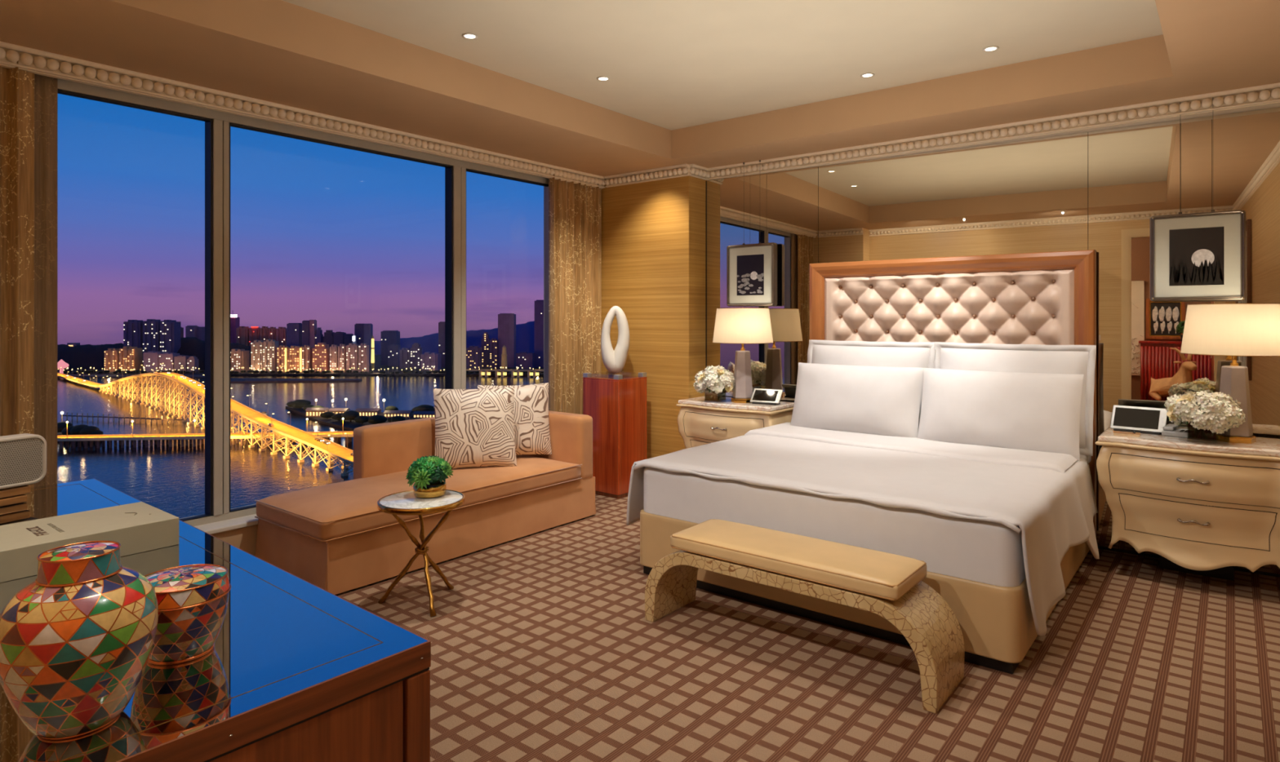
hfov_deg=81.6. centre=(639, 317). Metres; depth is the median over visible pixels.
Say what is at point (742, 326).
table lamp
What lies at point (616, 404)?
pedestal
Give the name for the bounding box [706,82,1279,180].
trim
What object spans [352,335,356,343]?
building
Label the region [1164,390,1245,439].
flower arrangement
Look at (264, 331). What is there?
building
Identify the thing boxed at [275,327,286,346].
building
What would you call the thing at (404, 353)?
building
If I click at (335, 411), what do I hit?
shed
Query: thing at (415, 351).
building
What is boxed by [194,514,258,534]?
window sill
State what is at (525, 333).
mountain
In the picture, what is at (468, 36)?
recessed light
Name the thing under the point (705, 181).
mirror backing
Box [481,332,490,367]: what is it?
building
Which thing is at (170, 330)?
building
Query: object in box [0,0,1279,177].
ceiling
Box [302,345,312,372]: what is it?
building
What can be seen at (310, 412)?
shed
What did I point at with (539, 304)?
building
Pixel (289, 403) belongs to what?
tree
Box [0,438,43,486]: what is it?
grille
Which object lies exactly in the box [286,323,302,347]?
building
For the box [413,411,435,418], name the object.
shed
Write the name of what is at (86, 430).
tree
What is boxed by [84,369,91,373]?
tree
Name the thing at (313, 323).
building
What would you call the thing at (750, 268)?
photograph
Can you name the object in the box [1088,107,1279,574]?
mirror panel
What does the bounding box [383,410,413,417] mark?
shed
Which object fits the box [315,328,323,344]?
building
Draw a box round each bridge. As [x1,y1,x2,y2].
[57,363,353,476]
[466,369,543,377]
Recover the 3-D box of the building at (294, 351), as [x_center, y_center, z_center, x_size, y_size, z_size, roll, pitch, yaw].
[-491.932,59.270,1058.354,16.661,37.361,14.909,0,0,0]
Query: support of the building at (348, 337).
on the land
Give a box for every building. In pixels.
[104,348,119,372]
[119,346,142,371]
[123,320,142,359]
[142,319,164,362]
[143,351,163,372]
[158,352,179,372]
[160,320,181,353]
[173,355,191,371]
[181,327,183,337]
[185,325,199,337]
[186,356,198,372]
[196,326,204,341]
[230,310,239,343]
[230,349,249,372]
[235,326,251,346]
[248,326,260,346]
[250,340,263,371]
[259,326,270,342]
[262,339,279,372]
[268,327,275,341]
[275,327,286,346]
[277,345,288,372]
[284,346,288,372]
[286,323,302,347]
[288,346,300,371]
[299,346,303,372]
[302,320,309,346]
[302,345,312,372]
[308,320,316,348]
[312,342,329,372]
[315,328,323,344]
[321,330,334,347]
[329,344,337,372]
[333,332,346,346]
[337,344,346,372]
[344,333,353,346]
[346,343,359,372]
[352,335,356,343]
[354,324,364,345]
[358,343,368,372]
[363,324,373,365]
[371,335,374,369]
[380,330,399,365]
[387,344,400,366]
[399,347,410,368]
[410,342,422,368]
[420,351,441,370]
[438,321,444,367]
[466,346,482,368]
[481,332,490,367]
[489,338,497,368]
[497,313,515,367]
[501,345,507,369]
[515,351,534,368]
[534,300,543,367]
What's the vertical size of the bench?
0.450 m
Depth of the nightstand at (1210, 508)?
3.90 m
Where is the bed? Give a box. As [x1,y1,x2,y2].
[640,249,1096,674]
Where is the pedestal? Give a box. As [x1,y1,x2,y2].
[582,371,647,499]
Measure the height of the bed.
1.865 m
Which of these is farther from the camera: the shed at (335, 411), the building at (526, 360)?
the building at (526, 360)
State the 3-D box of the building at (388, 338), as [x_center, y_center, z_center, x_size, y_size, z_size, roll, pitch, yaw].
[-407.253,49.674,1209.823,24.871,56.552,20.146,0,0,0]
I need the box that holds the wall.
[210,524,257,555]
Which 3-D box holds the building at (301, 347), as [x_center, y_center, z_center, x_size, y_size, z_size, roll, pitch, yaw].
[-479.654,59.443,1051.700,2.896,37.015,8.600,0,0,0]
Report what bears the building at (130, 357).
on the land
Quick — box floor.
[335,494,1279,761]
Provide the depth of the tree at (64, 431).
480.88 m
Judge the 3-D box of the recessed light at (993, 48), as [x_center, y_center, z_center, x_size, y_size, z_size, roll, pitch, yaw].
[1.956,-1.498,4.133,0.084,0.005,0.084,0,0,39]
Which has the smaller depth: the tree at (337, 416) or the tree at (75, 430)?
the tree at (75, 430)
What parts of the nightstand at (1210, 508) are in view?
moulding, handle, handle, drawer, drawer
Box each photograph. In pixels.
[737,254,764,295]
[1168,226,1224,285]
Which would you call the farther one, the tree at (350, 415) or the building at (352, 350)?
the building at (352, 350)
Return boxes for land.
[57,355,543,376]
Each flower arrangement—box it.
[693,364,734,399]
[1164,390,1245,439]
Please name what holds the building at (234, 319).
on the land
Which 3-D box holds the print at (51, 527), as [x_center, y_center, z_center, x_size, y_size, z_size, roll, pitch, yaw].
[-1.688,0.608,2.141,0.134,0.001,0.010,0,0,39]
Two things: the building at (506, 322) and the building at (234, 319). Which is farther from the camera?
the building at (234, 319)
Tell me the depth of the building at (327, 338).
1209.97 m
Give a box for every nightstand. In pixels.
[675,395,794,448]
[1095,426,1279,581]
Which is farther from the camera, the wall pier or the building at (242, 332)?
the building at (242, 332)
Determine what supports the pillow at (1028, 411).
on the coverlet
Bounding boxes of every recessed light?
[462,33,478,39]
[596,76,609,81]
[860,72,874,77]
[982,45,999,52]
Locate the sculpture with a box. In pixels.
[600,306,630,373]
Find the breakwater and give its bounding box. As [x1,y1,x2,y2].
[230,377,362,382]
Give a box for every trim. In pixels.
[0,41,605,188]
[604,164,688,187]
[688,164,709,180]
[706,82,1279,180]
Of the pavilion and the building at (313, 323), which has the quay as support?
the pavilion
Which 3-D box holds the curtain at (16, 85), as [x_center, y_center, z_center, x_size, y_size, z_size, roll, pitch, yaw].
[-3.040,0.110,3.370,0.102,2.640,0.460,0,0,39]
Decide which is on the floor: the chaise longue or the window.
the chaise longue
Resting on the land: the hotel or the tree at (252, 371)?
the tree at (252, 371)
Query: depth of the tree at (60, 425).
496.57 m
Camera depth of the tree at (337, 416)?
556.13 m
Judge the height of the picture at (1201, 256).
1.180 m
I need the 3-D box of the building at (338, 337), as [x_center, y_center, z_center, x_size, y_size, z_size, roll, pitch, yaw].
[-491.450,50.683,1213.144,15.635,54.535,12.728,0,0,0]
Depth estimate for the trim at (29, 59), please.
4.30 m
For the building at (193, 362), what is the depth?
1062.07 m
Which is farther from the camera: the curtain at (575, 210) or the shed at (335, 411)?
the shed at (335, 411)
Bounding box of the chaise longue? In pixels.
[254,410,595,595]
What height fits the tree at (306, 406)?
5.909 m
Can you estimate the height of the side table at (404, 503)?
0.533 m
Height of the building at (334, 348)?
39.254 m
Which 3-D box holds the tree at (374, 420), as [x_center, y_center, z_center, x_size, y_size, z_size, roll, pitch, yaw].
[-191.157,74.796,540.062,11.306,7.508,13.960,0,0,30]
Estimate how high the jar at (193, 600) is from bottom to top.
0.164 m
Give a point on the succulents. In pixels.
(428, 473)
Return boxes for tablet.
[750,388,782,405]
[1110,404,1167,435]
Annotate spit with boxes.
[285,406,413,431]
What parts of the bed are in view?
mattress, headboard, tufted panel, headboard rail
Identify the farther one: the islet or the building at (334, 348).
the building at (334, 348)
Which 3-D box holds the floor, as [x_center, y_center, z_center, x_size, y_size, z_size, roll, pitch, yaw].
[0.068,1.475,3.515,5.220,0.050,5.620,0,0,39]
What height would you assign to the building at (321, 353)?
41.681 m
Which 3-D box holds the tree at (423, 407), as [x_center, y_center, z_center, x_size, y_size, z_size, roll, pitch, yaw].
[-173.438,74.503,597.984,15.048,8.094,12.187,0,0,14]
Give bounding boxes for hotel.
[66,342,79,346]
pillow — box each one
[790,362,923,437]
[807,339,935,427]
[917,368,1084,461]
[933,342,1096,456]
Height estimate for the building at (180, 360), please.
23.712 m
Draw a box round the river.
[57,375,543,519]
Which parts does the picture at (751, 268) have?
frame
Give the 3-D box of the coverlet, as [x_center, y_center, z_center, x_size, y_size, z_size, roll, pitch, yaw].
[1.272,1.053,4.243,2.188,0.565,1.742,0,0,39]
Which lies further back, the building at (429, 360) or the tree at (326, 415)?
the building at (429, 360)
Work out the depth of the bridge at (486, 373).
990.44 m
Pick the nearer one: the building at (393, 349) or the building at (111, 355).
the building at (111, 355)
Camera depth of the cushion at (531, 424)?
5.40 m
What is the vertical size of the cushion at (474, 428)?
0.538 m
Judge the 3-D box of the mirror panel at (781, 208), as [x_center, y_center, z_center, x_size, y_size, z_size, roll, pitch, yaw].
[0.977,0.130,6.048,1.009,2.600,0.007,0,0,37]
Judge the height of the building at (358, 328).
68.046 m
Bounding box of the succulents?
[404,455,453,498]
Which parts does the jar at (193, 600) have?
lid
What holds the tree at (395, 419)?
on the spit
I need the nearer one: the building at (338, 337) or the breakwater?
the breakwater
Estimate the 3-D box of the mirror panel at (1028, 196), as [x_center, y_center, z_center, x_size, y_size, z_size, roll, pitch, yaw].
[2.105,0.130,5.210,1.794,2.600,0.007,0,0,37]
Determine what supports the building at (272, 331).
on the land
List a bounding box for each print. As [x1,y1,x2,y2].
[25,526,48,536]
[46,523,64,532]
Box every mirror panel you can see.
[706,166,818,402]
[818,132,1088,263]
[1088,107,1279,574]
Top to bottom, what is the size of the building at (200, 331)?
62.272 m
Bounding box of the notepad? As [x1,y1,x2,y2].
[1112,431,1140,437]
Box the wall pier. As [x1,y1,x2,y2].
[600,176,706,459]
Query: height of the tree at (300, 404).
8.503 m
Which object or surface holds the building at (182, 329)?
on the land
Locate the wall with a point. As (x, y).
(244, 539)
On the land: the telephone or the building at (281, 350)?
the building at (281, 350)
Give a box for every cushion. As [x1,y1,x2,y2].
[256,454,581,540]
[432,386,516,469]
[477,382,551,455]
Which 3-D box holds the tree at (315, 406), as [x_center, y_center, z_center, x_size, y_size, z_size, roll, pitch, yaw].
[-258.935,74.698,596.052,11.600,7.704,14.323,0,0,-43]
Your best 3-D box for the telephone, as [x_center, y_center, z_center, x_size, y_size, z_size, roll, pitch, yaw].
[3.047,0.639,4.170,0.160,0.052,0.180,0,0,44]
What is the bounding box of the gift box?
[0,502,178,582]
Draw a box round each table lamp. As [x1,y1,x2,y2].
[712,307,773,403]
[1179,302,1279,444]
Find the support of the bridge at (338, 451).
on the river
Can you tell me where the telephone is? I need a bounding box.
[1161,423,1200,439]
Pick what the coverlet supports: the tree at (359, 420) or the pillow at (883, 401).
the pillow at (883, 401)
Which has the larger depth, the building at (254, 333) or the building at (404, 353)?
the building at (254, 333)
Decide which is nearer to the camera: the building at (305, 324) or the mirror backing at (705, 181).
the mirror backing at (705, 181)
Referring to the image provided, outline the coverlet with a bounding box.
[626,422,1099,635]
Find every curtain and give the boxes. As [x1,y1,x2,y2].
[0,61,34,488]
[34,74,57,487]
[548,174,601,414]
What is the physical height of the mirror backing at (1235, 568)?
0.018 m
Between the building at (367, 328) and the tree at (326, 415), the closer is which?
the tree at (326, 415)
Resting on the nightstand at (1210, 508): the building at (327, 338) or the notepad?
the notepad
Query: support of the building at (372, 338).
on the land
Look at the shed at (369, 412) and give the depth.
584.96 m
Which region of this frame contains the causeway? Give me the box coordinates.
[57,417,353,448]
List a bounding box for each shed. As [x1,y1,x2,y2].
[305,408,329,417]
[327,408,350,414]
[355,408,382,417]
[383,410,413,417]
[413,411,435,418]
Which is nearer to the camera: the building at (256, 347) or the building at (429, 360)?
the building at (256, 347)
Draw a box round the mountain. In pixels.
[373,320,534,355]
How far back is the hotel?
1139.99 m
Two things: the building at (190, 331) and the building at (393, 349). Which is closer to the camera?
the building at (393, 349)
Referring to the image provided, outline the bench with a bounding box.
[644,519,964,714]
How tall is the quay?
3.500 m
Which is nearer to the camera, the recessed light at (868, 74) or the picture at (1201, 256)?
the picture at (1201, 256)
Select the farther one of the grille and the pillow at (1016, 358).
the pillow at (1016, 358)
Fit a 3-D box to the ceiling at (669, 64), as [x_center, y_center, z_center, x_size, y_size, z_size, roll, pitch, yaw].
[0.306,-1.525,3.389,3.470,0.050,4.120,0,0,39]
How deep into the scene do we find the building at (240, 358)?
1050.72 m
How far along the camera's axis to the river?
466.94 m
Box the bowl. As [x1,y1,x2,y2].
[413,481,446,498]
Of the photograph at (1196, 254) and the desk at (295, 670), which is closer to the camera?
the desk at (295, 670)
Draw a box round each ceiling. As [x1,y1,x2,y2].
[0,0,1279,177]
[281,0,1163,130]
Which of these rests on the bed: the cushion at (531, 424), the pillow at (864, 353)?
the pillow at (864, 353)
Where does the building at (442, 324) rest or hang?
on the land
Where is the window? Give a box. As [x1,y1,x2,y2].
[57,79,548,526]
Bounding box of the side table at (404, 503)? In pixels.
[377,489,465,617]
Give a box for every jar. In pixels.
[0,540,158,740]
[144,564,231,665]
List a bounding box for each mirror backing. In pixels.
[705,181,706,370]
[1234,567,1279,577]
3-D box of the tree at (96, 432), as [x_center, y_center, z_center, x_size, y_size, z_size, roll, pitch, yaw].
[-352.295,76.002,479.973,8.876,5.896,7.788,0,0,39]
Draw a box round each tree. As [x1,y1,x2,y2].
[57,422,72,432]
[61,426,74,435]
[69,424,88,435]
[79,426,99,435]
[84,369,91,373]
[88,430,102,435]
[251,370,259,373]
[285,401,293,408]
[290,400,311,409]
[303,404,314,410]
[311,405,324,408]
[320,412,334,418]
[331,413,342,421]
[341,410,359,422]
[354,416,369,424]
[368,415,387,424]
[385,405,398,410]
[386,416,405,422]
[415,404,434,411]
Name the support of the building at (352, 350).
on the land
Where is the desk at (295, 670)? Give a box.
[0,479,431,761]
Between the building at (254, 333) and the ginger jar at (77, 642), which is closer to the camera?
the ginger jar at (77, 642)
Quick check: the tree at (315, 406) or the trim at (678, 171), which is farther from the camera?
the tree at (315, 406)
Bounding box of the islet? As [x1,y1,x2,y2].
[57,432,102,443]
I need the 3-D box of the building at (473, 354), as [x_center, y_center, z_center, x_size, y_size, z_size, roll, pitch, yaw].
[-252.435,60.620,1127.961,20.678,34.660,18.123,0,0,0]
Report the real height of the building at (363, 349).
40.995 m
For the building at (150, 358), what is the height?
29.205 m
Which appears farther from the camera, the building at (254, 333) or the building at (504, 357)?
the building at (254, 333)
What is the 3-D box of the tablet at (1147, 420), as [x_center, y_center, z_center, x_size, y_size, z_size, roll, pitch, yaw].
[2.897,0.594,4.306,0.105,0.143,0.270,0,0,-45]
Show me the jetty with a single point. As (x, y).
(62, 415)
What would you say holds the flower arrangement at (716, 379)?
on the nightstand at (701, 420)
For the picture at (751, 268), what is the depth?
6.00 m
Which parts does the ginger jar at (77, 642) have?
lid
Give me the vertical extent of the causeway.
17.050 m
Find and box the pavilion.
[57,359,68,373]
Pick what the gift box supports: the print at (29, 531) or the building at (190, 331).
the print at (29, 531)
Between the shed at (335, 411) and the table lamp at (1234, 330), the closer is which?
the table lamp at (1234, 330)
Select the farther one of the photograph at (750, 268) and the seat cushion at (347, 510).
the photograph at (750, 268)
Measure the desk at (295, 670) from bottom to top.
0.761 m
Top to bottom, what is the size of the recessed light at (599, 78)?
0.005 m
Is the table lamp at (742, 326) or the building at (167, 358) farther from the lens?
the building at (167, 358)
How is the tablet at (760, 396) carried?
on the nightstand at (701, 420)
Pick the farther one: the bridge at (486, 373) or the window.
the bridge at (486, 373)
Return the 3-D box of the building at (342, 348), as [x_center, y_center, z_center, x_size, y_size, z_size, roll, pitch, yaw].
[-424.251,57.907,1056.450,8.485,40.086,11.100,0,0,0]
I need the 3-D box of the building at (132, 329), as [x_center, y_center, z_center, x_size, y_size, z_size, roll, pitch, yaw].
[-754.231,40.750,1109.329,24.098,74.400,20.858,0,0,0]
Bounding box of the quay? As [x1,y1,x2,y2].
[67,374,204,377]
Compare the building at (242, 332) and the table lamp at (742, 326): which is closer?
the table lamp at (742, 326)
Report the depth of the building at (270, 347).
1051.75 m
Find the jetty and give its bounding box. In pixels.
[61,413,183,423]
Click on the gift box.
(139, 527)
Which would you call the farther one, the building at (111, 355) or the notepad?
the building at (111, 355)
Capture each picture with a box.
[726,160,777,306]
[1149,209,1245,301]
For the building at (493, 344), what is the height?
45.678 m
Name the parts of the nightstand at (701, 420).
drawer, handle, drawer, moulding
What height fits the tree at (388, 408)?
6.941 m
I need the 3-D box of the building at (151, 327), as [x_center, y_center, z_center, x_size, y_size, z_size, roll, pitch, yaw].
[-728.004,40.278,1110.586,22.239,75.343,19.372,0,0,0]
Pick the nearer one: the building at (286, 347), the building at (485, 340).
the building at (286, 347)
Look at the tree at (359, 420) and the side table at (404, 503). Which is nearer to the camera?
the side table at (404, 503)
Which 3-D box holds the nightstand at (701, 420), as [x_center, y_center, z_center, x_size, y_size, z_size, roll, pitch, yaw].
[0.747,1.058,5.860,0.853,0.785,0.508,0,0,39]
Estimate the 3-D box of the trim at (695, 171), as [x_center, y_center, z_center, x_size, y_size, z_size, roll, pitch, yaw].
[0.506,-1.223,6.240,0.050,0.094,0.265,0,0,39]
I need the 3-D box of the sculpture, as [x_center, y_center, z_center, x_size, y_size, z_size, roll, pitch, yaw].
[-0.205,0.187,6.167,0.244,0.568,0.159,0,0,-3]
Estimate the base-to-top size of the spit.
3.600 m

